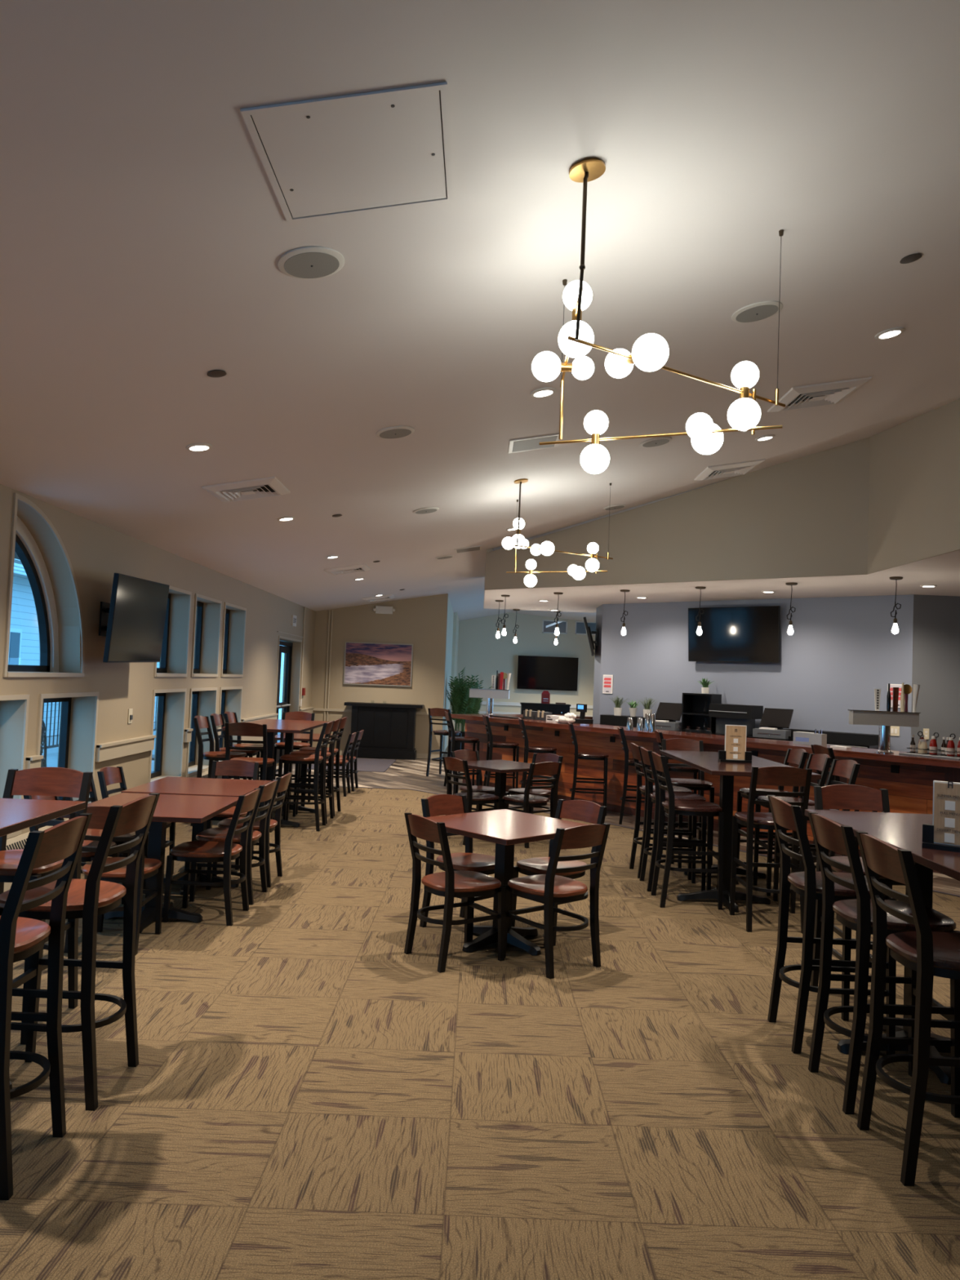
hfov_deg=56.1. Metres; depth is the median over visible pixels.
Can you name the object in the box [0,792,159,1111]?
bar stool
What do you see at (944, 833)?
menu stand
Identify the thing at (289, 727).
table
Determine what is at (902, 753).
bar mat
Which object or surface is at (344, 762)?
dining chair
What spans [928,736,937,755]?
condiment bottle
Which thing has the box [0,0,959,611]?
ceiling
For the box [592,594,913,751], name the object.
wall
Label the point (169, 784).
dining table
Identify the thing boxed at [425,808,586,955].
dining table
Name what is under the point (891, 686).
notice
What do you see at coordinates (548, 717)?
carton
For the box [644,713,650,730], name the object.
cup
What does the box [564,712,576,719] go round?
folded towel
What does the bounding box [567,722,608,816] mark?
bar stool
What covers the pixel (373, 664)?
framed picture
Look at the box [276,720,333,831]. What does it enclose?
bar stool
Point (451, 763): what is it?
dining chair
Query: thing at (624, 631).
pendant light
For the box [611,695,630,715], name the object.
potted plant
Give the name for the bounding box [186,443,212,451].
recessed light
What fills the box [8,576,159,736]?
neighbouring building
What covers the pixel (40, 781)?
bar stool
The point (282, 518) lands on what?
recessed light
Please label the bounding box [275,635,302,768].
trim
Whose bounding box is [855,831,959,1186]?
bar stool
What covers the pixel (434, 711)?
bar stool
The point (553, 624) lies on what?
trim
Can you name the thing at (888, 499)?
wall
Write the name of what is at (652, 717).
cup
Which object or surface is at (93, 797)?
dining chair
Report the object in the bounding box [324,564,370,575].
ceiling vent
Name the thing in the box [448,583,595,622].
ceiling
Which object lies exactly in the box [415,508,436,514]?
grille
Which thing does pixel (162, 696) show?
window
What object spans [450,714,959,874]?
bar counter
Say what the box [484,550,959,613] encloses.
ceiling
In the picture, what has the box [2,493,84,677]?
trim
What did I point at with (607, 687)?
notice
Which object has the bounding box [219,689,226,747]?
window
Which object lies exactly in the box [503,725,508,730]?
outlet plate
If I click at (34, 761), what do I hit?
trim
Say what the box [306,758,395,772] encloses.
doormat
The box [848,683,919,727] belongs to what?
tap
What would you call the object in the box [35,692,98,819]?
trim
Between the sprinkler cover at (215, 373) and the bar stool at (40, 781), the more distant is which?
the sprinkler cover at (215, 373)
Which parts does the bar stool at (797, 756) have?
leg, seat frame, seat, post, panel, post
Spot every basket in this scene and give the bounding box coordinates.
[906,747,928,754]
[922,748,943,755]
[938,750,959,756]
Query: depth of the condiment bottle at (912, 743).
8.94 m
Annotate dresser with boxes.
[520,702,570,714]
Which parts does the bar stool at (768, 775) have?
leg, post, seat, seat frame, panel, leg, post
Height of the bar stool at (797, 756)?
1.144 m
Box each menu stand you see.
[717,724,751,763]
[921,780,959,853]
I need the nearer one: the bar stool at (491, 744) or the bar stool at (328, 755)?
the bar stool at (328, 755)
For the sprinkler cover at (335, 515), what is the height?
0.025 m
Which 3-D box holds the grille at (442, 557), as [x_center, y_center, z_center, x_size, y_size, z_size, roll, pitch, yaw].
[-0.502,-1.172,12.849,0.224,0.002,0.224,-8,-2,0]
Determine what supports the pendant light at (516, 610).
hanging from the ceiling at (943, 571)
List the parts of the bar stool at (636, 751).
panel, post, post, seat, leg, leg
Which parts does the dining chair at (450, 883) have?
post, panel, post, seat frame, seat, leg, leg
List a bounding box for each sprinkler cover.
[206,369,226,377]
[332,514,342,516]
[899,253,921,263]
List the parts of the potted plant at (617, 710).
pot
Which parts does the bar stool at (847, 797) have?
post, leg, panel, seat, seat frame, post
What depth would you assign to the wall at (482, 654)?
25.01 m
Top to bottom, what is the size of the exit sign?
0.190 m
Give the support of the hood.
attached to the cooler
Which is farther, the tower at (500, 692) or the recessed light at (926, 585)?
the tower at (500, 692)
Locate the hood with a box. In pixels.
[709,703,763,719]
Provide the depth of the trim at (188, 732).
10.35 m
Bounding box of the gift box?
[541,690,550,703]
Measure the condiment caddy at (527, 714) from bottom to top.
0.140 m
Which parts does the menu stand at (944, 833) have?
blank panel, blank panel, blank panel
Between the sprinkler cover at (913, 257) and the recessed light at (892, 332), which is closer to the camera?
the sprinkler cover at (913, 257)
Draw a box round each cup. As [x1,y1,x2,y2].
[626,717,633,729]
[635,717,643,730]
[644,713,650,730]
[648,714,655,731]
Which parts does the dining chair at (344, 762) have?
seat frame, seat, post, post, panel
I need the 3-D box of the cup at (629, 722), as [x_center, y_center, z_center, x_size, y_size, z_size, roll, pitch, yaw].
[1.903,1.060,11.440,0.090,0.155,0.090,4,-3,-39]
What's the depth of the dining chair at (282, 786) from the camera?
7.07 m
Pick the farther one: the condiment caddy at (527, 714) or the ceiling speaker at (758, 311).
the condiment caddy at (527, 714)
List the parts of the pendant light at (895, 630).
bulb, knotted cord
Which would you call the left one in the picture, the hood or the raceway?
the raceway
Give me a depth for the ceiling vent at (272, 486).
7.24 m
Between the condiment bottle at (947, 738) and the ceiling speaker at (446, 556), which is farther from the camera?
the ceiling speaker at (446, 556)
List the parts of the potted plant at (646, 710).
pot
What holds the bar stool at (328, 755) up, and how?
on the floor at (308, 1096)
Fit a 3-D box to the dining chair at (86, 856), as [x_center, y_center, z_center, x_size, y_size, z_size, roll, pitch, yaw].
[-2.705,1.390,5.944,0.538,0.854,0.424,2,-2,-1]
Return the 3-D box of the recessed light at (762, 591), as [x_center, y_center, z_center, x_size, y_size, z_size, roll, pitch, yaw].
[3.645,-0.608,11.388,0.170,0.012,0.170,2,-2,0]
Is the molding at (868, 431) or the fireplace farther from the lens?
the fireplace
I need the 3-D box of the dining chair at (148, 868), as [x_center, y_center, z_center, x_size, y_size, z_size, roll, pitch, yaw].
[-2.171,1.387,5.391,0.424,0.854,0.538,2,-2,0]
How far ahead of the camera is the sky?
8.76 m
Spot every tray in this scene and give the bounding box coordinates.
[655,720,668,722]
[759,727,777,729]
[830,745,851,749]
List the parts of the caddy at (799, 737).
label panel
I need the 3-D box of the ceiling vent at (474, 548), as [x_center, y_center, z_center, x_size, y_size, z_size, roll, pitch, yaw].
[-0.161,-1.246,12.402,0.376,0.073,0.380,2,-2,0]
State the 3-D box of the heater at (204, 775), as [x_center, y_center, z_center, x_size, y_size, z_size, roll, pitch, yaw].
[-3.350,1.801,10.982,0.116,0.360,3.500,2,-2,0]
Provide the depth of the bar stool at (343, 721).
10.79 m
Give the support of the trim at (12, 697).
attached to the wall at (95, 551)
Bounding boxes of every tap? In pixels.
[469,670,511,698]
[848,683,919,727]
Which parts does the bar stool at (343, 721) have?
leg, leg, seat, post, post, panel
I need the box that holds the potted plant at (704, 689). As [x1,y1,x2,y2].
[697,677,714,693]
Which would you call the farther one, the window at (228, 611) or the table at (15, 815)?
the window at (228, 611)
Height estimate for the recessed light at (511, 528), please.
0.039 m
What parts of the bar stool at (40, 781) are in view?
post, seat frame, leg, seat, panel, post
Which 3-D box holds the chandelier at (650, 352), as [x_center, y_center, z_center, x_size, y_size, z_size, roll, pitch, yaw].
[0.799,-1.301,3.702,1.123,1.062,1.052,2,-2,0]
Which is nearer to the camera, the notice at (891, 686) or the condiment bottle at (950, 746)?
the condiment bottle at (950, 746)
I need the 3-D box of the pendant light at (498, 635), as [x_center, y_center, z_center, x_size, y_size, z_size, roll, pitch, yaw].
[0.294,-0.326,14.216,0.130,0.600,0.130,3,-3,-26]
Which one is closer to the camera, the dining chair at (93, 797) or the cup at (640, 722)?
the dining chair at (93, 797)
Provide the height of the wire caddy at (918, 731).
0.218 m
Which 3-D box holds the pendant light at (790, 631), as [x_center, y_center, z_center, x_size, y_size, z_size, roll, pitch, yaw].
[3.585,-0.357,10.387,0.130,0.600,0.130,2,-2,3]
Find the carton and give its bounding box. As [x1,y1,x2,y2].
[546,715,564,721]
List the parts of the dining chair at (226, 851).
leg, leg, seat, seat frame, post, panel, post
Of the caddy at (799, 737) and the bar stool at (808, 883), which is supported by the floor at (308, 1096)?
the bar stool at (808, 883)
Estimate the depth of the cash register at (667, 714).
12.89 m
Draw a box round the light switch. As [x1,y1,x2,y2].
[890,725,899,736]
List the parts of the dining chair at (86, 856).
post, panel, post, seat frame, seat, leg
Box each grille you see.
[5,838,26,850]
[201,773,231,778]
[284,252,339,278]
[379,428,411,438]
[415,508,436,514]
[436,555,452,559]
[605,506,624,510]
[642,439,669,447]
[735,304,778,322]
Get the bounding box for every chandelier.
[502,478,613,586]
[531,158,785,474]
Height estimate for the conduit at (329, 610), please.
2.820 m
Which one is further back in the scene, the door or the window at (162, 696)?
the door
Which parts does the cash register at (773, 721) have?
cash drawer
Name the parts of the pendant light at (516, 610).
knotted cord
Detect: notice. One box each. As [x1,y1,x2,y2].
[602,675,613,693]
[887,684,905,707]
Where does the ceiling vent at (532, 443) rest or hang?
in the ceiling at (145, 231)
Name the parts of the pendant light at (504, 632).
bulb, knotted cord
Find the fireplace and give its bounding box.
[344,702,423,759]
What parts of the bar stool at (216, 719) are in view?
post, panel, post, seat, leg, leg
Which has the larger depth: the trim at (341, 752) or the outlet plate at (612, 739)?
the trim at (341, 752)
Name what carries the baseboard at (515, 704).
attached to the wall at (482, 654)
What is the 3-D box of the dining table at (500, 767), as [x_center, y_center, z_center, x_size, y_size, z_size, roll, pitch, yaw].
[0.212,1.704,9.598,0.820,0.755,0.820,4,-3,-43]
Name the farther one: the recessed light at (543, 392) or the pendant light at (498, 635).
the pendant light at (498, 635)
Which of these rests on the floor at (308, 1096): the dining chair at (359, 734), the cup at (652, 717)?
the dining chair at (359, 734)
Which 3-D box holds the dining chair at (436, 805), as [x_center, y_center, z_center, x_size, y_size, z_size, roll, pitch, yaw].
[-0.102,1.495,6.040,0.538,0.854,0.424,0,-3,43]
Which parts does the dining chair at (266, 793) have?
leg, leg, seat, seat frame, post, post, panel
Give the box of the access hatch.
[240,81,453,223]
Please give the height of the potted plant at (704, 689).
0.221 m
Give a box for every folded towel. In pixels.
[558,716,575,723]
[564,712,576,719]
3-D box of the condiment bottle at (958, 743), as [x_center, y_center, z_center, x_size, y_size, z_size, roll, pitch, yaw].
[4.630,1.034,8.672,0.069,0.190,0.070,4,-3,-39]
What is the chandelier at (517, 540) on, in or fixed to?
hanging from the ceiling at (145, 231)
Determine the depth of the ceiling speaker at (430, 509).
9.18 m
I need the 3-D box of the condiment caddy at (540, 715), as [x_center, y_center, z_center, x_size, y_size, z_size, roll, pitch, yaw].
[0.926,1.102,13.167,0.126,0.140,0.230,4,-3,-39]
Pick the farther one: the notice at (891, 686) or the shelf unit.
the shelf unit
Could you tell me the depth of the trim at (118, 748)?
8.47 m
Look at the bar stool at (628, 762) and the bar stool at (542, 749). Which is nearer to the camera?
the bar stool at (628, 762)
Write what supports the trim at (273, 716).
attached to the wall at (95, 551)
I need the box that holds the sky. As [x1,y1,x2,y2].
[14,551,19,559]
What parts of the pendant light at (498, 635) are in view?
knotted cord, bulb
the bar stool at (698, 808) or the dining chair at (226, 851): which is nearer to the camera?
the dining chair at (226, 851)
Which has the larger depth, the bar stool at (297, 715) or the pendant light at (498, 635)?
the pendant light at (498, 635)
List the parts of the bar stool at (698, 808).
panel, post, post, seat frame, seat, leg, leg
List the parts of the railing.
rail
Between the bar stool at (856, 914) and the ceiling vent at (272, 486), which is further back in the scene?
the ceiling vent at (272, 486)
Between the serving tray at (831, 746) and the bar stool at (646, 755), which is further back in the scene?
the serving tray at (831, 746)
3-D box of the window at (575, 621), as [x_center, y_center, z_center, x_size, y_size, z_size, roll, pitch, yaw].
[2.965,-0.328,25.068,0.640,0.370,0.080,2,-2,0]
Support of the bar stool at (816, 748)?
on the floor at (402, 774)
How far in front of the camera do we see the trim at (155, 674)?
10.23 m
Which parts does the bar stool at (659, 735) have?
panel, post, seat frame, seat, leg, leg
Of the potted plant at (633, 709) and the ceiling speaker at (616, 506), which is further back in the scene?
the potted plant at (633, 709)
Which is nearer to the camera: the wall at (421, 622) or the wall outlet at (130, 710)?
the wall outlet at (130, 710)
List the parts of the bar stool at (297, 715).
leg, post, seat frame, seat, panel, leg, post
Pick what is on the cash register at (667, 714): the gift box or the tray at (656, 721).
the tray at (656, 721)
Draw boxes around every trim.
[0,694,29,839]
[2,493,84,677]
[25,755,43,768]
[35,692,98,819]
[95,734,155,761]
[147,688,186,782]
[153,582,191,676]
[183,728,193,742]
[185,687,217,777]
[191,593,222,676]
[216,724,221,735]
[218,686,242,739]
[220,602,246,676]
[240,713,278,722]
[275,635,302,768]
[298,706,314,713]
[312,707,439,759]
[333,786,959,897]
[546,621,560,627]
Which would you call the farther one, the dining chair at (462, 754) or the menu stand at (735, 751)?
the dining chair at (462, 754)
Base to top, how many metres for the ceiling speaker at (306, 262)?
0.056 m
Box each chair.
[23,795,119,873]
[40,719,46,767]
[63,805,164,955]
[65,775,148,904]
[97,766,175,873]
[162,788,260,925]
[189,779,277,905]
[206,760,258,870]
[212,772,292,887]
[312,732,356,796]
[325,729,364,791]
[404,812,506,973]
[419,794,495,941]
[442,756,502,844]
[450,749,494,811]
[500,761,561,848]
[502,822,610,978]
[505,753,563,813]
[511,799,607,946]
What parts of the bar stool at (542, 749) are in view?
panel, post, post, seat, seat frame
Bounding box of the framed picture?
[343,641,413,686]
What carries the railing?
on the floor at (51, 753)
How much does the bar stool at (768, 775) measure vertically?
1.144 m
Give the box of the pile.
[555,712,576,723]
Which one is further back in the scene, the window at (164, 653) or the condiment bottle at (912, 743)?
the window at (164, 653)
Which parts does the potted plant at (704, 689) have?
pot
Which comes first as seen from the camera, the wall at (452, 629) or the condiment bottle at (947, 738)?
the condiment bottle at (947, 738)
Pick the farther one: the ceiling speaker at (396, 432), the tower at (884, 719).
the tower at (884, 719)
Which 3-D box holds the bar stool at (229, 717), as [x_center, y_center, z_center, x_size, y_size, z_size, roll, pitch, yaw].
[-2.803,1.442,10.797,0.538,1.144,0.424,2,-2,0]
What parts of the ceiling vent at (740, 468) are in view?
plate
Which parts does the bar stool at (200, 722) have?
post, panel, post, seat frame, seat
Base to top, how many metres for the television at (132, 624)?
0.771 m
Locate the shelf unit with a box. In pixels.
[681,693,721,733]
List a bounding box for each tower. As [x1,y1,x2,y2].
[468,670,511,715]
[848,683,920,754]
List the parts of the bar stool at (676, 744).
post, leg, panel, seat, seat frame, post, leg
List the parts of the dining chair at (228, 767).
post, seat frame, seat, panel, leg, post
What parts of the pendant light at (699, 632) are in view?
bulb, knotted cord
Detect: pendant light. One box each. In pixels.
[495,600,503,638]
[501,595,510,635]
[512,608,519,643]
[553,591,563,635]
[553,610,560,644]
[620,589,630,635]
[695,586,706,635]
[785,582,797,635]
[889,576,902,634]
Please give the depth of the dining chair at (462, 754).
10.02 m
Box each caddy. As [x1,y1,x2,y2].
[523,709,537,719]
[534,710,551,720]
[792,731,817,745]
[906,731,928,754]
[922,732,943,755]
[938,733,959,756]
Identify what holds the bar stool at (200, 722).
on the floor at (308, 1096)
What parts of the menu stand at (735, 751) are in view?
blank panel, blank panel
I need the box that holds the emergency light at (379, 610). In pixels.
[373,605,395,613]
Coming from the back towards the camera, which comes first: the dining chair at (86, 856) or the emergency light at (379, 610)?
the emergency light at (379, 610)
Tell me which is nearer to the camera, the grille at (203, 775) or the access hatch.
the access hatch
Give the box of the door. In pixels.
[274,640,293,762]
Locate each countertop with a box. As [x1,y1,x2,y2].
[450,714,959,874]
[593,714,879,749]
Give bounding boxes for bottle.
[910,734,915,752]
[918,738,927,753]
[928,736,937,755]
[941,737,946,755]
[944,737,949,755]
[946,737,955,756]
[956,737,959,757]
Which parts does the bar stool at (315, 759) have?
leg, leg, seat, seat frame, post, post, panel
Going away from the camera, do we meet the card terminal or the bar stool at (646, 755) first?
the bar stool at (646, 755)
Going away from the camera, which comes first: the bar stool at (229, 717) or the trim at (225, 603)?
the bar stool at (229, 717)
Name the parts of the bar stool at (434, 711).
post, panel, leg, seat, seat frame, post, leg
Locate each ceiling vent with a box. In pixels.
[201,476,290,502]
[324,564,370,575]
[361,594,395,601]
[453,545,481,553]
[508,433,559,453]
[693,458,765,479]
[766,376,871,412]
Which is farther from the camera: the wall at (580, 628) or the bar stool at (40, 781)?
the wall at (580, 628)
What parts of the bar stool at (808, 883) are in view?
post, panel, post, seat frame, seat, leg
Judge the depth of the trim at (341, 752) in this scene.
18.11 m
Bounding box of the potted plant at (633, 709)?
[626,699,639,716]
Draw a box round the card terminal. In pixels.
[572,703,593,724]
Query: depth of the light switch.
11.15 m
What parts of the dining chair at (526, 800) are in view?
leg, seat, seat frame, post, panel, post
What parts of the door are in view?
frame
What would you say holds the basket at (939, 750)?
on the wire caddy at (952, 733)
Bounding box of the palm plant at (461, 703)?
[445,666,492,751]
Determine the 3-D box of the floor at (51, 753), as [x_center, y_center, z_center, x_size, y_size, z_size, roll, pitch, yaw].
[-8.899,1.887,12.926,10.340,0.001,34.000,2,-2,0]
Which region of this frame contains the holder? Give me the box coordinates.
[808,728,826,746]
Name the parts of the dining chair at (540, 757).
leg, seat, seat frame, leg, post, panel, post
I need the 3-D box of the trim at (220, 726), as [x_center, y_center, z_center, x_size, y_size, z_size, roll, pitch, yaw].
[-3.369,1.150,11.604,0.062,0.150,0.150,2,-2,0]
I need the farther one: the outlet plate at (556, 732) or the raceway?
the raceway
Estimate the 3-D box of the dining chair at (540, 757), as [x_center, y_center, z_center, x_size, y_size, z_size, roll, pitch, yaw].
[0.591,1.681,9.887,0.424,0.854,0.538,0,-3,45]
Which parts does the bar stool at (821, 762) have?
leg, leg, seat, post, panel, post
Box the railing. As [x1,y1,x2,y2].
[42,696,157,749]
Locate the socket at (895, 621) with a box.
[893,617,897,623]
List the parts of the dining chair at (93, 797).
post, post, seat, seat frame, leg, leg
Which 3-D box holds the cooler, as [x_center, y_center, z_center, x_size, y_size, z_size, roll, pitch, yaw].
[3.479,1.081,12.264,0.610,0.400,0.365,0,-3,42]
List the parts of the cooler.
grey panel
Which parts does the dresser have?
drawer, drawer, drawer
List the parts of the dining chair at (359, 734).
seat, post, post, panel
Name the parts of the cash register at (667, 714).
cash drawer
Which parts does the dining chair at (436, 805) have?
post, panel, seat, post, seat frame, leg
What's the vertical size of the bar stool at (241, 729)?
1.144 m
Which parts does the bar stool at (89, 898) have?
leg, seat frame, seat, post, panel, post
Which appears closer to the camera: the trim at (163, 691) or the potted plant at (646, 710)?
the trim at (163, 691)
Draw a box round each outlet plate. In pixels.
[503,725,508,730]
[554,730,559,736]
[609,736,615,742]
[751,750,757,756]
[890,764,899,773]
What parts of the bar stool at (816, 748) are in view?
post, panel, post, leg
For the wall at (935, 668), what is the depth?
11.07 m
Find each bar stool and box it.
[0,767,93,1044]
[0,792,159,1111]
[0,813,92,1199]
[190,715,248,826]
[209,713,260,813]
[223,711,262,807]
[224,722,275,832]
[274,711,315,806]
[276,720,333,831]
[285,719,340,823]
[295,716,347,816]
[426,707,462,776]
[443,711,479,786]
[482,714,519,788]
[518,717,556,787]
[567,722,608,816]
[617,726,653,824]
[629,742,692,879]
[640,746,706,891]
[650,751,724,910]
[654,729,699,818]
[662,737,714,865]
[729,766,812,933]
[736,748,808,871]
[752,753,831,895]
[767,795,897,1055]
[773,759,860,913]
[807,811,959,1117]
[810,744,877,857]
[810,784,905,1021]
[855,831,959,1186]
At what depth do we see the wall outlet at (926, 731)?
11.02 m
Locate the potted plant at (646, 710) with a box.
[636,697,658,717]
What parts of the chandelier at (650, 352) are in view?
glass globe, drop rod, cross arm, glass globe, glass globe, stem, glass globe, stem, glass globe, glass globe, glass globe, glass globe, arm, arm, glass globe, glass globe, glass globe, glass globe, drop rod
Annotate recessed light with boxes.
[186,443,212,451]
[277,516,294,521]
[325,555,339,558]
[506,527,516,530]
[529,387,555,397]
[755,434,774,441]
[761,591,775,592]
[875,327,904,339]
[920,584,937,587]
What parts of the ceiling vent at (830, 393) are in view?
plate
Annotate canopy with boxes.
[13,558,28,579]
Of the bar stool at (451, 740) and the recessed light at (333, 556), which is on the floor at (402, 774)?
the bar stool at (451, 740)
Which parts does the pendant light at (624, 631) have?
bulb, knotted cord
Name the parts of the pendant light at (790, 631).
bulb, knotted cord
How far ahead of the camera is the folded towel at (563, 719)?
12.32 m
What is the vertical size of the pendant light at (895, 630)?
0.600 m
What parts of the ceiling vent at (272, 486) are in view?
plate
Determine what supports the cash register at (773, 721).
on the countertop at (833, 738)
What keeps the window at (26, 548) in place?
in the wall at (95, 551)
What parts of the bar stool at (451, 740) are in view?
panel, post, post, seat frame, seat, leg, leg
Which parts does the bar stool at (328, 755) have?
leg, leg, seat, post, post, panel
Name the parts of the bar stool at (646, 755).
panel, post, post, seat, leg, leg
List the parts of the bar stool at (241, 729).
post, panel, seat, post, seat frame, leg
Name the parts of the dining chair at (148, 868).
post, panel, leg, seat frame, seat, post, leg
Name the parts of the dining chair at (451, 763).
post, panel, post, seat, leg, seat frame, leg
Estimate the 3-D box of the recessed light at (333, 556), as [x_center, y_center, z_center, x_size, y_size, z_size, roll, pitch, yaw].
[-1.871,-1.053,11.432,0.168,0.039,0.169,2,-2,6]
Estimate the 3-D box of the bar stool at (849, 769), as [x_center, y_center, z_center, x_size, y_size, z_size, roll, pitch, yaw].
[2.603,1.493,6.968,0.538,1.144,0.424,2,-2,-2]
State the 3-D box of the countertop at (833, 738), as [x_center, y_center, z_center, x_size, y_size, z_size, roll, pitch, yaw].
[3.272,1.728,12.385,4.220,1.175,0.626,0,-3,42]
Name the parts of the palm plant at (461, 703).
planter, tall stem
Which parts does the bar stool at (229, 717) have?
post, panel, post, seat, leg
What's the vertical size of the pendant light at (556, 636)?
0.600 m
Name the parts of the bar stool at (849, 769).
leg, leg, seat, post, panel, post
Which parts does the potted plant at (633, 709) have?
pot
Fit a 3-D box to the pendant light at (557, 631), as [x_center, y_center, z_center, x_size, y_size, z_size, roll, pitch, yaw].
[1.085,-0.362,12.597,0.130,0.600,0.130,3,-2,-8]
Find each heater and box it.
[3,818,68,892]
[189,770,243,779]
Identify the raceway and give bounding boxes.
[277,631,303,637]
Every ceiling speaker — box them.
[277,246,344,279]
[375,426,414,439]
[413,506,439,514]
[435,555,453,559]
[603,504,626,510]
[640,436,671,447]
[731,300,782,323]
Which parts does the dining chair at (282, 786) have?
leg, seat, seat frame, post, post, panel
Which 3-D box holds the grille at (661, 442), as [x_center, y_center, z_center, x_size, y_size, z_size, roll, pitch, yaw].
[1.484,-1.659,7.597,0.224,0.002,0.224,-8,-2,0]
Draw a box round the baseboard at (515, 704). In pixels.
[478,701,592,716]
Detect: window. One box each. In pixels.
[7,515,58,671]
[43,697,71,800]
[151,693,165,778]
[156,593,171,672]
[188,691,199,766]
[193,600,203,673]
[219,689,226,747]
[222,608,230,673]
[542,619,567,634]
[574,621,595,635]
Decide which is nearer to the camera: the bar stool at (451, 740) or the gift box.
the bar stool at (451, 740)
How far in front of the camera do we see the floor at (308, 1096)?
3.56 m
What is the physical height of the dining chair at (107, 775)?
0.854 m
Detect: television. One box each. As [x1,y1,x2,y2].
[98,573,169,662]
[516,655,578,691]
[583,617,597,656]
[688,605,780,662]
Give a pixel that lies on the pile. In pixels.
(569, 717)
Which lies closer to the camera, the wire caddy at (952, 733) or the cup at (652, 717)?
the wire caddy at (952, 733)
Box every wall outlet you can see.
[127,708,133,723]
[923,728,928,739]
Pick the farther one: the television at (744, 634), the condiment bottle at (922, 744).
the television at (744, 634)
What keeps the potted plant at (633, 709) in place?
on the countertop at (833, 738)
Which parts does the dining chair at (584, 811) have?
leg, seat, seat frame, leg, post, panel, post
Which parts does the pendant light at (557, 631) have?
bulb, knotted cord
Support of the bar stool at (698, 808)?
on the floor at (308, 1096)
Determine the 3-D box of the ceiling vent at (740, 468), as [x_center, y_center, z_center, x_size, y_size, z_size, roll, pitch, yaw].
[2.547,-1.737,9.232,0.571,0.122,0.580,2,-2,0]
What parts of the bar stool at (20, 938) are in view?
post, seat, seat frame, panel, post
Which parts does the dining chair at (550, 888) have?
leg, seat frame, seat, post, panel, post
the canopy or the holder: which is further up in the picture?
the canopy
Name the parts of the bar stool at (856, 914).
post, panel, post, seat frame, seat, leg, leg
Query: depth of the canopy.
17.18 m
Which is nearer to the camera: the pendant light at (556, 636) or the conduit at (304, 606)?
the pendant light at (556, 636)
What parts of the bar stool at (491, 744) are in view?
panel, post, post, seat frame, seat, leg, leg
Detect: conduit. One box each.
[299,606,305,708]
[322,609,333,742]
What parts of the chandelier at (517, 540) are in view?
glass globe, drop rod, stem, glass globe, glass globe, stem, glass globe, glass globe, glass globe, glass globe, glass globe, arm, arm, glass globe, glass globe, glass globe, glass globe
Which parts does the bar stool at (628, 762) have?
panel, post, post, seat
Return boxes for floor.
[0,761,959,1279]
[41,721,280,771]
[258,745,959,895]
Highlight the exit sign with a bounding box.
[291,614,297,626]
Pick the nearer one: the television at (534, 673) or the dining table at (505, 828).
the dining table at (505, 828)
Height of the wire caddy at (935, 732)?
0.218 m
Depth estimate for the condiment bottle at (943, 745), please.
8.73 m
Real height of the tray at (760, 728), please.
0.019 m
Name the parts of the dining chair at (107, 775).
post, panel, post, leg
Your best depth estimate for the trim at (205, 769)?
10.56 m
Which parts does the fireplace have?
door panel, door panel, door panel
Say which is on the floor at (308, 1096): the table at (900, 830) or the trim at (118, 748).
the table at (900, 830)
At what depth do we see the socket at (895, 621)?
9.49 m
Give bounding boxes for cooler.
[708,703,763,735]
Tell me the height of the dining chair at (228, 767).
0.854 m
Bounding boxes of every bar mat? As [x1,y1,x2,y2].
[489,715,524,718]
[898,752,959,759]
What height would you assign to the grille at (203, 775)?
0.147 m
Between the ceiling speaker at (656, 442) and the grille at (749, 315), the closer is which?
the grille at (749, 315)
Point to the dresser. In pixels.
(555, 708)
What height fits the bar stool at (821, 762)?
1.144 m
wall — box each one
[0,484,315,839]
[311,593,448,754]
[441,595,458,757]
[455,612,595,730]
[483,398,959,608]
[543,621,595,634]
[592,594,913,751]
[911,594,959,755]
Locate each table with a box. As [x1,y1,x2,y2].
[0,798,85,1089]
[60,792,239,933]
[120,776,271,894]
[222,719,328,827]
[275,733,338,789]
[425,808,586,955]
[466,759,530,809]
[659,750,821,911]
[804,808,959,1084]
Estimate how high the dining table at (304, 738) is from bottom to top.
0.755 m
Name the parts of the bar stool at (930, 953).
post, panel, post, seat, seat frame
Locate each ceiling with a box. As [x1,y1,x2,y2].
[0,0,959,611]
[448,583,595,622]
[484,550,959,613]
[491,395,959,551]
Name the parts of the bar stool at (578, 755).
panel, post, post, seat, seat frame, leg, leg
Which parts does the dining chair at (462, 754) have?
post, panel, seat, post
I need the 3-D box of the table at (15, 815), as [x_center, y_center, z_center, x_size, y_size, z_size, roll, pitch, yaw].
[-2.155,1.185,3.002,0.800,1.060,1.900,2,-2,0]
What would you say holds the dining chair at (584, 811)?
on the floor at (308, 1096)
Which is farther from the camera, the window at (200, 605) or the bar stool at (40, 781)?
the window at (200, 605)
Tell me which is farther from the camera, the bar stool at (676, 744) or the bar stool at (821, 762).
the bar stool at (676, 744)
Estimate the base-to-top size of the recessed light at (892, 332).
0.039 m

